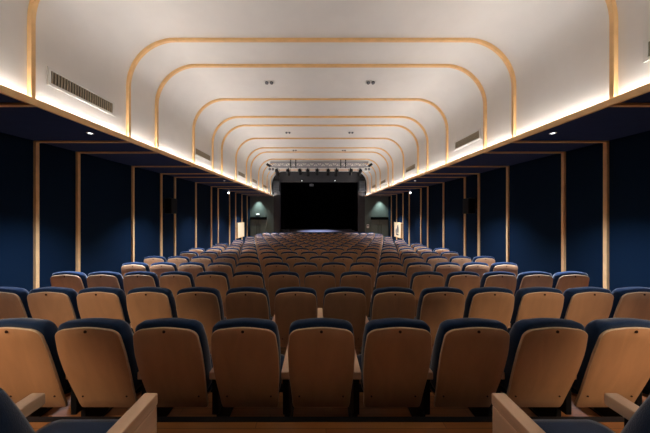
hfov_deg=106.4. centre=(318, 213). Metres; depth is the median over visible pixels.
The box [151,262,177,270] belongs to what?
cushion
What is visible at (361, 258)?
cushion
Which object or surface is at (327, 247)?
seat
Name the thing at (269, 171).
trim
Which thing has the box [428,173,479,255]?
trim
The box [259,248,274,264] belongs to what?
seat
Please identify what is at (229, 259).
cushion
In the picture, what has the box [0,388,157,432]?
seat
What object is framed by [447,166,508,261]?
trim
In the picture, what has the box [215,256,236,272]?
seat
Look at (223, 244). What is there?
seat
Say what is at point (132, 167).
trim
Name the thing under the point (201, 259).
cushion
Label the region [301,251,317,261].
seat
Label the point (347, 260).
seat
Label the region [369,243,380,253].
seat
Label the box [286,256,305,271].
seat
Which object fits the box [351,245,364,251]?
seat
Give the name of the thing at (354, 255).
seat
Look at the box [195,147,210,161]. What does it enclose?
ceiling vent
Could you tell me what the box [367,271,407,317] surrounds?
seat
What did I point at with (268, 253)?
cushion
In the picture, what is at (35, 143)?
trim
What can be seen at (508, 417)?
seat
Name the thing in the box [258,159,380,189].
trim
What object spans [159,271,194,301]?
seat
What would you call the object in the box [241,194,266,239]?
trim
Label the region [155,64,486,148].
trim
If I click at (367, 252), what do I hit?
cushion
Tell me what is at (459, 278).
cushion
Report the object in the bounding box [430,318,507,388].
cushion
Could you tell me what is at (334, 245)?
seat
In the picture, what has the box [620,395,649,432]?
cushion
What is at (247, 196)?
trim
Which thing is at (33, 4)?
trim
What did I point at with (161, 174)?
trim
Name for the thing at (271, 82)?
ceiling spotlight
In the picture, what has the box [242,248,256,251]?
seat
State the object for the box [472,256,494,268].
seat
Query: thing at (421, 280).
cushion
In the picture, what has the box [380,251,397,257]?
cushion
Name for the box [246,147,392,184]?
trim
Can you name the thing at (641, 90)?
trim
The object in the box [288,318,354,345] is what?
cushion
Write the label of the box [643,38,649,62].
ceiling vent
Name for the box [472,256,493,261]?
cushion
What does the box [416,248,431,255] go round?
seat
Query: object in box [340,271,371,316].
seat
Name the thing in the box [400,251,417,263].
seat
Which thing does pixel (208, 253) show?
cushion
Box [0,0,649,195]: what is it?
ceiling
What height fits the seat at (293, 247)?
1.032 m
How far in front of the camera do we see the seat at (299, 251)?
7.74 m
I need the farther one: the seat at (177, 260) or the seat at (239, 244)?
the seat at (239, 244)
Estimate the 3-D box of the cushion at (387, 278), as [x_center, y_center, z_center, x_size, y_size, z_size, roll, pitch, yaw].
[1.140,1.208,3.899,0.491,0.632,0.324,0,0,0]
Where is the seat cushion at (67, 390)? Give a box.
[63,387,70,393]
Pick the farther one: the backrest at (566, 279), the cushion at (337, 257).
the cushion at (337, 257)
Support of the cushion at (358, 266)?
on the seat at (368, 267)
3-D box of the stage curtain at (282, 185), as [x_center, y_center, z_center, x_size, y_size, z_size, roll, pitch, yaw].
[-3.265,-0.932,20.210,0.750,4.735,0.107,0,0,0]
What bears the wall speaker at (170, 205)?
attached to the wall at (105, 185)
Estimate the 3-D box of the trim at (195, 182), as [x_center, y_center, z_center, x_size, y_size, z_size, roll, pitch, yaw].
[-4.530,0.473,10.750,1.860,3.756,0.060,0,0,0]
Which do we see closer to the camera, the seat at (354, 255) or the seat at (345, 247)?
the seat at (354, 255)
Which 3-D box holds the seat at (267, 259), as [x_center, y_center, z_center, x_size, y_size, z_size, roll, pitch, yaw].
[-1.134,1.514,6.056,0.560,1.032,0.664,0,0,0]
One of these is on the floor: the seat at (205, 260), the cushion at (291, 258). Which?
the seat at (205, 260)
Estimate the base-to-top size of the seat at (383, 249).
1.032 m
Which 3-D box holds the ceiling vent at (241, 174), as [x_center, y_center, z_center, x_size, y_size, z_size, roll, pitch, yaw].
[-3.676,-1.880,11.600,0.028,0.250,1.080,0,0,0]
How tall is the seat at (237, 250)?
1.032 m
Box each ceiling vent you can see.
[47,66,114,115]
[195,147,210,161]
[238,170,244,178]
[405,163,415,173]
[454,128,480,150]
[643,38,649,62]
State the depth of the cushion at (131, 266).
4.74 m
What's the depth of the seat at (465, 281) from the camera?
3.75 m
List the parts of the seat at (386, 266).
panel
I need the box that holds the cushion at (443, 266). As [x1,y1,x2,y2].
[433,262,459,271]
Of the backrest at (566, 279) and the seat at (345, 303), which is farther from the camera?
the backrest at (566, 279)
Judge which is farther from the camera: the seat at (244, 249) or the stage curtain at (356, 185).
the stage curtain at (356, 185)
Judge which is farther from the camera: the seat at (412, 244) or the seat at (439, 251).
the seat at (412, 244)
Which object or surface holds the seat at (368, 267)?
on the floor
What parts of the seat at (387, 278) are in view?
panel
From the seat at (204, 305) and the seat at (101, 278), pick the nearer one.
the seat at (204, 305)
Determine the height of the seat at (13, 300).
1.032 m
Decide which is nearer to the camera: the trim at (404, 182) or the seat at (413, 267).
the seat at (413, 267)
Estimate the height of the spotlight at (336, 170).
0.519 m
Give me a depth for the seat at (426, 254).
6.74 m
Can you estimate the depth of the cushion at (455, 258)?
5.74 m
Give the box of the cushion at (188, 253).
[180,251,198,255]
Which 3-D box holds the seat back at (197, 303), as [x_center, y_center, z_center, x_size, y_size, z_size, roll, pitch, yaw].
[-1.380,1.152,2.899,0.491,0.632,0.324,0,0,0]
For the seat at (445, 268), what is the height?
1.032 m
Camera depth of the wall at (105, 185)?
5.81 m
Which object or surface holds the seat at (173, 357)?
on the floor
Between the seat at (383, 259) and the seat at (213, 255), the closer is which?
the seat at (383, 259)
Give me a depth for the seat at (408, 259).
5.74 m
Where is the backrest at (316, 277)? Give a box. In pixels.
[304,271,335,284]
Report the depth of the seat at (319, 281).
3.76 m
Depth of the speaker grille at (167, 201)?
8.39 m
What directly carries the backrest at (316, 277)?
on the seat at (319, 281)
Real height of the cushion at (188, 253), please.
0.632 m
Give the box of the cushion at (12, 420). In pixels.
[0,388,35,432]
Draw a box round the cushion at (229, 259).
[215,256,236,264]
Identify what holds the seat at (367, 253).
on the floor
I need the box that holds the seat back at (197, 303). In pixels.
[177,287,224,319]
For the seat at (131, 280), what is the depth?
3.75 m
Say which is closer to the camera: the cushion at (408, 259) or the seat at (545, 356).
the seat at (545, 356)
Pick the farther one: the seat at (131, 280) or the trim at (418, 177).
the trim at (418, 177)
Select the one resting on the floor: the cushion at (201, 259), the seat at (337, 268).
the seat at (337, 268)
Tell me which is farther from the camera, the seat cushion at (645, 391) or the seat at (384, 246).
the seat at (384, 246)
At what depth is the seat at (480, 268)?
4.75 m
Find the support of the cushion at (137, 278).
on the seat at (131, 280)
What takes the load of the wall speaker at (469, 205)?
attached to the wall at (534, 185)
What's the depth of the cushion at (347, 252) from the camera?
6.74 m
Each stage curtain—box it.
[281,184,283,229]
[355,184,357,230]
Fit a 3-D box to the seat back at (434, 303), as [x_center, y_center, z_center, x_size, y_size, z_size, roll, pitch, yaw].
[1.420,1.152,2.899,0.491,0.632,0.324,0,0,0]
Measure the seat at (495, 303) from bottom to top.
1.032 m
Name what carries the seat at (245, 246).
on the floor
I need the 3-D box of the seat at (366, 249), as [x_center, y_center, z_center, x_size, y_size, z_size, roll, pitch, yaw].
[1.666,1.601,8.056,0.560,1.032,0.664,0,0,0]
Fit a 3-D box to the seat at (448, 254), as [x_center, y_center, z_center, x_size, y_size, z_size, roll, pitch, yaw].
[3.660,1.560,7.056,0.628,1.032,0.664,0,0,0]
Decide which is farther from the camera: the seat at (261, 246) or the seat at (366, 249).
the seat at (261, 246)
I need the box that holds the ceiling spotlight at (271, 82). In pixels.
[263,80,274,84]
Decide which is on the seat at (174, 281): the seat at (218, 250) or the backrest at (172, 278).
the backrest at (172, 278)
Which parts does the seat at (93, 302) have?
panel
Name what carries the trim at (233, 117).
attached to the ceiling
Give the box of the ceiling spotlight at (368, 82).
[365,80,376,84]
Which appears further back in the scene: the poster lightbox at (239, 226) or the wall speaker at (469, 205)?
the poster lightbox at (239, 226)
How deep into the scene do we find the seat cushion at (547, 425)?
1.16 m
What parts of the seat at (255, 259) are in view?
panel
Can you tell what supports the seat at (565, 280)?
on the floor
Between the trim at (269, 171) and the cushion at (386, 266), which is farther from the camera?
the trim at (269, 171)
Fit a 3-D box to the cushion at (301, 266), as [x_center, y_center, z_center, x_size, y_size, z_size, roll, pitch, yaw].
[-0.260,1.263,4.899,0.491,0.632,0.324,0,0,0]
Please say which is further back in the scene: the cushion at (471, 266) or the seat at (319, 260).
the seat at (319, 260)
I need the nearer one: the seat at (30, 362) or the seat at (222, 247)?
the seat at (30, 362)
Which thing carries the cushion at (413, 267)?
on the seat at (413, 267)
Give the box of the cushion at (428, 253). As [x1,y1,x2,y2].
[420,251,437,256]
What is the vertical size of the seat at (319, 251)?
1.032 m
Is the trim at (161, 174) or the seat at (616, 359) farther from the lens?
the trim at (161, 174)
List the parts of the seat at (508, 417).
panel, armrest, armrest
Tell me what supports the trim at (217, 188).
attached to the wall at (105, 185)
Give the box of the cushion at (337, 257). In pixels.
[333,256,352,259]
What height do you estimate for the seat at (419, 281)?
1.032 m
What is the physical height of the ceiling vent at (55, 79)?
0.250 m
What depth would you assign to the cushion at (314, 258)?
5.74 m
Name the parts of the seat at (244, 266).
panel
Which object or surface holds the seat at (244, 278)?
on the floor
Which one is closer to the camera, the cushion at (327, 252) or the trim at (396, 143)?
the cushion at (327, 252)
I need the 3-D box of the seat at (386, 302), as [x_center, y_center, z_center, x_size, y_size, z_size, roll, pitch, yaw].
[0.826,1.352,3.056,0.560,1.032,0.664,0,0,0]
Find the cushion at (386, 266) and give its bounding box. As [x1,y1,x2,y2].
[377,262,402,273]
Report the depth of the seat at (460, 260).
5.74 m
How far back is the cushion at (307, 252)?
6.74 m
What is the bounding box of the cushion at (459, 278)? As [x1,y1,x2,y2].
[444,271,478,286]
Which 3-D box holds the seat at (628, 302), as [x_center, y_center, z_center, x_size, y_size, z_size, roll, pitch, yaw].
[3.660,1.352,3.056,0.628,1.032,0.664,0,0,0]
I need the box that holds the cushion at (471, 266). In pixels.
[461,262,488,270]
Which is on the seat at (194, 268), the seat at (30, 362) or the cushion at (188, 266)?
the cushion at (188, 266)
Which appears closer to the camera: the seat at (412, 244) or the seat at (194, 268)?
the seat at (194, 268)
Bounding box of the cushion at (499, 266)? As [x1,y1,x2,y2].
[489,262,516,271]
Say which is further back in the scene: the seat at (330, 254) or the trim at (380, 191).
the trim at (380, 191)
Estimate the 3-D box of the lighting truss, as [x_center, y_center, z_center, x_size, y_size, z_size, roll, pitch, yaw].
[0.050,-3.142,15.250,6.132,0.451,0.341,0,0,0]
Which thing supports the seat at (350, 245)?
on the floor
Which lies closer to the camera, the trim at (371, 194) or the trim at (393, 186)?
the trim at (393, 186)
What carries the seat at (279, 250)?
on the floor
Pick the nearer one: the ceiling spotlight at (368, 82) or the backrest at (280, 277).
the backrest at (280, 277)
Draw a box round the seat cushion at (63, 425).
[36,419,118,432]
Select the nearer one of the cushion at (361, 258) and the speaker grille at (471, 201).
the cushion at (361, 258)
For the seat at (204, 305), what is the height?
1.032 m
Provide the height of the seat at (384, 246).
1.032 m
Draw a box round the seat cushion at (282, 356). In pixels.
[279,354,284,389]
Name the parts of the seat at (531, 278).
panel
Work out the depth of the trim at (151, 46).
4.65 m
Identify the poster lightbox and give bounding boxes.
[236,222,243,237]
[394,222,401,237]
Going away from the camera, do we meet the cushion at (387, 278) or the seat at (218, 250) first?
the cushion at (387, 278)
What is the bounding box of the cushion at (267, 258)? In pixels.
[262,256,282,261]
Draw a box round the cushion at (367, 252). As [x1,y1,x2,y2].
[361,251,377,254]
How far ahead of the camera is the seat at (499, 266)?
4.75 m
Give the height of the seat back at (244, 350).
0.632 m
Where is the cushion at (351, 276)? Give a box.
[340,271,370,282]
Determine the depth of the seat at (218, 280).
3.76 m
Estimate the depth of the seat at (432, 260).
5.74 m
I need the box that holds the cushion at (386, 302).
[370,287,414,319]
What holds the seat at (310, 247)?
on the floor
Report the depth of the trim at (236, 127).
9.15 m
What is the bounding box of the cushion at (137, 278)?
[124,271,159,286]
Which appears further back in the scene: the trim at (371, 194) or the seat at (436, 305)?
the trim at (371, 194)
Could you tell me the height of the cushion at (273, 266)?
0.632 m
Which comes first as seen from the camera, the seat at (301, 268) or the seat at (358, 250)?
the seat at (301, 268)
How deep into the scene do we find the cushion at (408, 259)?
5.74 m
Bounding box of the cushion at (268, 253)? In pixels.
[261,251,277,255]
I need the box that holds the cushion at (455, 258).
[449,256,470,261]
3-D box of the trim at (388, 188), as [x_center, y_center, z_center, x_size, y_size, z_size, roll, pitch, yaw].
[4.630,0.473,13.120,1.860,3.756,0.060,0,0,0]
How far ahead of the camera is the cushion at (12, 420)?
0.69 m
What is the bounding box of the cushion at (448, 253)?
[440,251,457,255]
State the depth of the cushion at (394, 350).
1.77 m
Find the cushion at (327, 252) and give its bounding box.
[321,251,337,254]
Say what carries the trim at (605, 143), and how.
attached to the wall at (534, 185)
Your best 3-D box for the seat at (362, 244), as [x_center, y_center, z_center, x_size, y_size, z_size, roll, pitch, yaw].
[1.666,1.688,10.056,0.560,1.032,0.664,0,0,0]
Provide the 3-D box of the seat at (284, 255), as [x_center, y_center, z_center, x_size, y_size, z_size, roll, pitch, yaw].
[-0.854,1.560,7.056,0.560,1.032,0.664,0,0,0]
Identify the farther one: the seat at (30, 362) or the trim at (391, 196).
the trim at (391, 196)
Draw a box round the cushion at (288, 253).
[281,251,297,255]
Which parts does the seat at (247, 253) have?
panel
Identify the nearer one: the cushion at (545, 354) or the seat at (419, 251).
the cushion at (545, 354)
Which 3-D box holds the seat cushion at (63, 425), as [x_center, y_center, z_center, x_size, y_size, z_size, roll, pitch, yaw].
[-1.114,1.061,0.998,0.452,0.100,0.455,0,0,0]
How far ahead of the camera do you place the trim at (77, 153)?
5.45 m
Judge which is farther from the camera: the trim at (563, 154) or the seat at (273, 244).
the seat at (273, 244)
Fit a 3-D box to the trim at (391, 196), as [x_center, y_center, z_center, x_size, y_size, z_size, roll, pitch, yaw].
[4.630,0.473,18.450,1.860,3.756,0.060,0,0,0]
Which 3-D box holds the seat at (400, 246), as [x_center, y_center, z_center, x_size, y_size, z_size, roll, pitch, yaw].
[3.066,1.642,9.056,0.560,1.032,0.664,0,0,0]
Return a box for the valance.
[281,182,357,183]
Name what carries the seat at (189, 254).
on the floor
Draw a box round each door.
[250,217,266,239]
[371,217,387,238]
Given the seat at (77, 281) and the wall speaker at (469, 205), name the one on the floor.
the seat at (77, 281)
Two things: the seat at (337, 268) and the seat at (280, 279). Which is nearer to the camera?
the seat at (280, 279)
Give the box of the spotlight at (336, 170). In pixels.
[334,168,338,175]
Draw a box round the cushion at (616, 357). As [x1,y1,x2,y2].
[571,318,649,390]
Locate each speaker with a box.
[163,197,176,213]
[273,177,279,191]
[359,177,364,191]
[463,197,477,213]
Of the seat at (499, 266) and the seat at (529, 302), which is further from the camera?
the seat at (499, 266)
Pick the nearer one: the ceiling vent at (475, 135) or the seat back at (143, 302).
the seat back at (143, 302)
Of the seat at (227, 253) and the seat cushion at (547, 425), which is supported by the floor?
the seat at (227, 253)
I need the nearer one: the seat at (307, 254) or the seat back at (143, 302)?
the seat back at (143, 302)
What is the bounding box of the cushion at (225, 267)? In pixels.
[208,262,233,273]
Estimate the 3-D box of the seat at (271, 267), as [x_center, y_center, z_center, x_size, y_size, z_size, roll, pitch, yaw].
[-0.854,1.463,5.056,0.560,1.032,0.664,0,0,0]
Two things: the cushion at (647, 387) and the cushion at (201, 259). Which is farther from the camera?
the cushion at (201, 259)
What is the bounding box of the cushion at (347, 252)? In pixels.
[341,251,357,254]
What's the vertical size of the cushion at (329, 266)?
0.632 m
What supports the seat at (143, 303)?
on the floor
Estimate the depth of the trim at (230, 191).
14.79 m
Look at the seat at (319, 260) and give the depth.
5.74 m
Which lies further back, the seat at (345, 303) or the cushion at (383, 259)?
the cushion at (383, 259)
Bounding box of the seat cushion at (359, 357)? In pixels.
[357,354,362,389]
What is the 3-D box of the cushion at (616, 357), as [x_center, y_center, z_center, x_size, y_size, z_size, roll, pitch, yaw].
[2.260,1.084,1.899,0.491,0.632,0.324,0,0,0]
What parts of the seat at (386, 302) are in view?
panel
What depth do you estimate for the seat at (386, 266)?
4.74 m
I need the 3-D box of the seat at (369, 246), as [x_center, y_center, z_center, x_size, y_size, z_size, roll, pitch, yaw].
[1.946,1.642,9.056,0.560,1.032,0.664,0,0,0]
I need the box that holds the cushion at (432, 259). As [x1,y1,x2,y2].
[425,256,446,262]
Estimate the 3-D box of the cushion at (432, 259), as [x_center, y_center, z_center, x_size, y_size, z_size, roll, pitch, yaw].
[2.820,1.314,5.899,0.491,0.632,0.324,0,0,0]
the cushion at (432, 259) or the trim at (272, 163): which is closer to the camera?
the cushion at (432, 259)
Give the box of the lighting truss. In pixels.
[270,160,368,167]
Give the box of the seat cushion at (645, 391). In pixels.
[642,388,649,394]
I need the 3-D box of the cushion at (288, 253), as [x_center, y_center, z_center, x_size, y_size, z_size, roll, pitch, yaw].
[-0.820,1.360,6.899,0.491,0.632,0.324,0,0,0]
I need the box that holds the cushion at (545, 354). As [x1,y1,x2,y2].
[501,318,584,390]
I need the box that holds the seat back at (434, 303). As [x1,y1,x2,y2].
[416,287,463,319]
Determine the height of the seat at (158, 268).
1.032 m
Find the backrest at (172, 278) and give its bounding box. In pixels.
[160,271,194,286]
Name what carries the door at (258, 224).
in the wall at (342, 176)
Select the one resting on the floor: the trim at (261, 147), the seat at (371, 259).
the seat at (371, 259)
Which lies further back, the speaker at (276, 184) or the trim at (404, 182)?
the speaker at (276, 184)
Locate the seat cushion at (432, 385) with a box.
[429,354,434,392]
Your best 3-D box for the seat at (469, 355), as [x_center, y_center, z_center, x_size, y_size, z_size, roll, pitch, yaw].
[1.106,1.284,2.056,0.560,1.032,0.664,0,0,0]
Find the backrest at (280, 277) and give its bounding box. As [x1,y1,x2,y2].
[269,271,299,284]
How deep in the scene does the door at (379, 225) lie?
19.26 m
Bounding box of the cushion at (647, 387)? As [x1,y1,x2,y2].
[644,378,649,390]
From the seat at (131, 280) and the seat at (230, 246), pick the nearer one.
the seat at (131, 280)
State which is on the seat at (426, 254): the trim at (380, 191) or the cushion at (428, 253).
the cushion at (428, 253)
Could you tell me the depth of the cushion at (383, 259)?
5.74 m
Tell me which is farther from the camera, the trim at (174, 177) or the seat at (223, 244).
the seat at (223, 244)
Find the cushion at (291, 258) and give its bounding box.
[286,256,305,260]
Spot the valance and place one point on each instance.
(281, 182)
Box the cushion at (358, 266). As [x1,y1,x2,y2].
[349,262,373,270]
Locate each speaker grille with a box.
[165,199,170,212]
[469,199,474,212]
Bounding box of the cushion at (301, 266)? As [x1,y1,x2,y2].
[293,262,317,270]
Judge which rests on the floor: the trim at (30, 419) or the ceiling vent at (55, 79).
the trim at (30, 419)
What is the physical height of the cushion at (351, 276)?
0.632 m
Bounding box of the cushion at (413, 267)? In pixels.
[405,262,430,273]
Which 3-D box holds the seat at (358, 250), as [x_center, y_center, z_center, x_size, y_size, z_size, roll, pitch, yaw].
[1.106,1.601,8.056,0.560,1.032,0.664,0,0,0]
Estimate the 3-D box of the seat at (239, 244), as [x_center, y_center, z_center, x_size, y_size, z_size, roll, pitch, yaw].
[-3.374,1.688,10.056,0.560,1.032,0.664,0,0,0]
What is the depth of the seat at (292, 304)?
2.77 m
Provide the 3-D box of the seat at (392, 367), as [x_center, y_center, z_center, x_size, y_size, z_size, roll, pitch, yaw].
[0.546,1.284,2.056,0.560,1.032,0.664,0,0,0]
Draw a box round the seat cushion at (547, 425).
[532,419,614,432]
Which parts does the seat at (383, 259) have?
panel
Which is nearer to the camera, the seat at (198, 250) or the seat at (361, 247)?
the seat at (198, 250)
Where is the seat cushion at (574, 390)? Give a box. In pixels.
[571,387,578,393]
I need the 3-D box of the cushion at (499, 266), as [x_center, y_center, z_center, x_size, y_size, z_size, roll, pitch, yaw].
[3.660,1.263,4.899,0.491,0.632,0.324,0,0,0]
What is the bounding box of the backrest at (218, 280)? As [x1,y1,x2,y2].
[196,271,229,289]
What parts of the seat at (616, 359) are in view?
panel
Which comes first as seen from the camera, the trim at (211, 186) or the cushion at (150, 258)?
the cushion at (150, 258)
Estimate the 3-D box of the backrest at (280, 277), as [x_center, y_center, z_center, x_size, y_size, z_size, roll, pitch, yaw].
[-0.540,1.208,3.899,0.491,0.632,0.324,0,0,0]
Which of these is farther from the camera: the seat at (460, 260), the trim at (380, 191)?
the trim at (380, 191)
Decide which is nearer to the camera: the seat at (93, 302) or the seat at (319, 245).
the seat at (93, 302)
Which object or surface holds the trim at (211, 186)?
attached to the wall at (105, 185)
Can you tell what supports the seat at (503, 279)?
on the floor
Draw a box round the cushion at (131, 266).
[122,262,149,271]
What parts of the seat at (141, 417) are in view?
armrest, armrest, panel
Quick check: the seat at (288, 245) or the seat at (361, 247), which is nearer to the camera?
the seat at (361, 247)
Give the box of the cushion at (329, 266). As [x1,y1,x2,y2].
[321,262,345,270]
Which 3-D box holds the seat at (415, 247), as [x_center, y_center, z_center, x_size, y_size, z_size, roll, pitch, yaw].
[3.660,1.642,9.056,0.628,1.032,0.664,0,0,0]
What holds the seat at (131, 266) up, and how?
on the floor
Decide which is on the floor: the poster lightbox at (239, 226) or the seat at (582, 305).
the seat at (582, 305)
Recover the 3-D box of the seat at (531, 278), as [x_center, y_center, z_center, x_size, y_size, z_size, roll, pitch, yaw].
[3.346,1.408,4.056,0.560,1.032,0.664,0,0,0]
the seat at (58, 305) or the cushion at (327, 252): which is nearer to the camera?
the seat at (58, 305)
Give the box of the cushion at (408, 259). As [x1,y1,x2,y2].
[402,256,423,264]
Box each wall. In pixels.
[0,132,249,291]
[250,172,387,235]
[388,131,649,291]
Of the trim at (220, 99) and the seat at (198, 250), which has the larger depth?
the seat at (198, 250)
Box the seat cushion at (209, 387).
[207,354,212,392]
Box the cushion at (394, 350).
[362,318,430,382]
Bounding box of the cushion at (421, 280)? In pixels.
[409,271,442,289]
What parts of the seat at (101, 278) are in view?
panel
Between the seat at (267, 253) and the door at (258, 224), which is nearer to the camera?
the seat at (267, 253)
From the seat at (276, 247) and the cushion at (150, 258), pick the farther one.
the seat at (276, 247)
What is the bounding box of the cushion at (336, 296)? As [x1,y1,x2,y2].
[323,287,365,306]
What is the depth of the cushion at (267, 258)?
5.74 m
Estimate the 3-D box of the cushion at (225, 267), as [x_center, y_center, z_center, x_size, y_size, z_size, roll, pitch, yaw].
[-1.940,1.263,4.899,0.491,0.632,0.324,0,0,0]
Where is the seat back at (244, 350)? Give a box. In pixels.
[212,318,280,383]
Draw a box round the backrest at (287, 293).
[275,287,316,300]
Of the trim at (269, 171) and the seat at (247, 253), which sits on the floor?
the seat at (247, 253)
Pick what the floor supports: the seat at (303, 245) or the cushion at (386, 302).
the seat at (303, 245)
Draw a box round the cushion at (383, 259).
[379,256,399,263]
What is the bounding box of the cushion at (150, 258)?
[144,256,166,261]
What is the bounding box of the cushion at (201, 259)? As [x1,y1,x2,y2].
[192,256,212,262]
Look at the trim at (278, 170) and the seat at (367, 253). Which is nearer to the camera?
the seat at (367, 253)
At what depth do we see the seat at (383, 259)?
5.74 m
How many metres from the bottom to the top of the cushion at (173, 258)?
0.632 m
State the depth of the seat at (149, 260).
5.74 m
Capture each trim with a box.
[0,84,273,196]
[0,103,34,106]
[26,417,623,421]
[27,0,617,98]
[33,141,129,288]
[76,152,155,271]
[126,38,515,137]
[131,166,192,261]
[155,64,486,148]
[160,173,211,256]
[174,177,221,255]
[192,98,447,162]
[195,182,234,247]
[211,186,245,247]
[212,116,428,170]
[217,188,250,243]
[221,125,418,174]
[229,191,258,245]
[235,138,403,180]
[235,193,235,239]
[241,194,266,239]
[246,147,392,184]
[247,196,247,236]
[250,151,388,186]
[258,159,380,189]
[262,163,375,190]
[267,171,371,192]
[270,170,367,193]
[365,83,649,196]
[371,194,396,239]
[380,191,409,245]
[388,188,421,243]
[391,196,391,236]
[393,186,428,247]
[402,193,403,239]
[404,182,443,247]
[418,177,465,255]
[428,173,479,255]
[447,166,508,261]
[485,152,565,271]
[512,141,608,289]
[610,103,649,106]
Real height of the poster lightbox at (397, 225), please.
1.040 m
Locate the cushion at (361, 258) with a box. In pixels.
[356,256,376,261]
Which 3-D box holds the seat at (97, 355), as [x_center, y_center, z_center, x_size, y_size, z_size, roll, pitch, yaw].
[-1.694,1.284,2.056,0.560,1.032,0.664,0,0,0]
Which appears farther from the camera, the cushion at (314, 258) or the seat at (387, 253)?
the seat at (387, 253)
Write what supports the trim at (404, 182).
attached to the wall at (534, 185)
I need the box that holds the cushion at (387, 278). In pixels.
[374,271,406,289]
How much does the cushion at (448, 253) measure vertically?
0.632 m
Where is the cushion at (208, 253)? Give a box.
[200,251,217,256]
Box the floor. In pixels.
[29,229,646,432]
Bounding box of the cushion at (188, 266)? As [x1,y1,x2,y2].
[179,262,205,271]
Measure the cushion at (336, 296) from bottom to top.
0.632 m
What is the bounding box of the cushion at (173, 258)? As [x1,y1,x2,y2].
[168,256,189,261]
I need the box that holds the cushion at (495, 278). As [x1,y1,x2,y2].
[480,271,515,286]
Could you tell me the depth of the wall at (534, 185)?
5.67 m
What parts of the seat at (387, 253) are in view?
panel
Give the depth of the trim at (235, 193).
15.87 m
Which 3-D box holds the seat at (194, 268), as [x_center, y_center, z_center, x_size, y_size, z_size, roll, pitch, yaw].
[-2.534,1.463,5.056,0.560,1.032,0.664,0,0,0]
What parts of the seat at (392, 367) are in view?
armrest, panel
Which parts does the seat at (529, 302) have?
panel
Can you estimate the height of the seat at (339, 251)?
1.032 m
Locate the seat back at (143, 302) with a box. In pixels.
[128,287,177,317]
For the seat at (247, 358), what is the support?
on the floor
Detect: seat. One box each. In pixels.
[0,287,31,318]
[0,318,70,416]
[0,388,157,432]
[27,287,80,327]
[50,271,87,293]
[55,318,140,416]
[77,287,131,328]
[87,271,125,294]
[121,262,149,277]
[123,271,159,296]
[126,287,177,332]
[133,318,212,416]
[144,256,166,267]
[150,262,177,281]
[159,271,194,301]
[167,256,189,270]
[176,287,225,346]
[179,262,205,286]
[180,251,198,261]
[189,248,204,255]
[191,256,212,270]
[196,271,229,316]
[200,251,217,262]
[207,248,221,255]
[207,262,233,288]
[209,318,284,416]
[212,245,225,251]
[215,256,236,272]
[216,243,227,247]
[220,251,238,263]
[224,248,239,257]
[225,287,272,319]
[227,245,241,254]
[230,243,241,250]
[232,271,264,288]
[236,262,261,272]
[238,256,259,263]
[240,251,257,256]
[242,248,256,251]
[243,245,255,248]
[257,243,269,251]
[258,245,271,257]
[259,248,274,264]
[260,251,277,268]
[262,256,282,280]
[264,262,289,290]
[268,271,299,317]
[271,243,282,248]
[272,287,316,346]
[274,245,286,251]
[277,248,291,256]
[281,251,297,262]
[281,318,354,416]
[285,243,296,247]
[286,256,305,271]
[289,245,302,251]
[293,262,317,286]
[294,248,308,255]
[300,243,310,247]
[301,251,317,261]
[304,271,335,316]
[305,245,317,250]
[309,256,329,270]
[312,248,326,255]
[313,243,324,247]
[317,287,365,346]
[320,245,332,250]
[321,251,337,261]
[321,262,345,286]
[327,243,338,247]
[329,248,343,255]
[333,256,352,271]
[336,245,348,251]
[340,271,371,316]
[341,243,352,247]
[341,251,357,262]
[347,248,361,256]
[347,318,431,416]
[349,262,374,294]
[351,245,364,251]
[355,243,366,248]
[356,256,376,280]
[359,287,414,353]
[361,251,377,268]
[364,248,378,263]
[367,245,379,258]
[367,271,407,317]
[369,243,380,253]
[373,262,402,290]
[376,256,399,274]
[377,251,397,269]
[378,248,396,264]
[379,245,395,259]
[397,245,410,252]
[398,248,413,257]
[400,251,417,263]
[402,256,423,272]
[405,262,431,287]
[408,318,509,416]
[409,271,443,316]
[410,243,421,248]
[413,245,426,251]
[414,287,464,346]
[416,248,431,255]
[420,251,438,261]
[425,256,447,270]
[433,248,448,255]
[433,262,460,284]
[440,251,458,261]
[444,271,479,299]
[449,256,470,268]
[461,262,488,280]
[463,287,514,327]
[468,318,587,416]
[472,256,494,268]
[480,271,516,295]
[489,262,517,277]
[492,393,649,432]
[507,287,563,332]
[514,271,552,295]
[528,318,649,416]
[552,271,588,294]
[560,287,613,326]
[588,378,649,416]
[608,287,649,320]
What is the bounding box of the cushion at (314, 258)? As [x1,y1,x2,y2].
[309,256,329,261]
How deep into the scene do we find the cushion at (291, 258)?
5.74 m
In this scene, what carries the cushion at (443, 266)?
on the seat at (445, 268)
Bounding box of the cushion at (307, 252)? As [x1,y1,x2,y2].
[301,251,317,254]
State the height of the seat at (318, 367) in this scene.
1.032 m
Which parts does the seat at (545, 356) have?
panel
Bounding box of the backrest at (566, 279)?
[552,271,587,287]
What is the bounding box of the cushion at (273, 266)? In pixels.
[265,262,289,270]
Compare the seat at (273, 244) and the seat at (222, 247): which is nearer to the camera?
the seat at (222, 247)
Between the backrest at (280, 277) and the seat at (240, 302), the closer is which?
the seat at (240, 302)
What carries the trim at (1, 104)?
attached to the wall at (105, 185)
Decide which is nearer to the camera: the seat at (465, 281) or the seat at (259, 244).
the seat at (465, 281)
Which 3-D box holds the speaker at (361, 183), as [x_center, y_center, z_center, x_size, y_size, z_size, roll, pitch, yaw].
[3.410,-2.322,19.096,0.480,1.116,0.364,0,0,0]
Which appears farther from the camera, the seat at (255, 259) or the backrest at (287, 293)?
the seat at (255, 259)

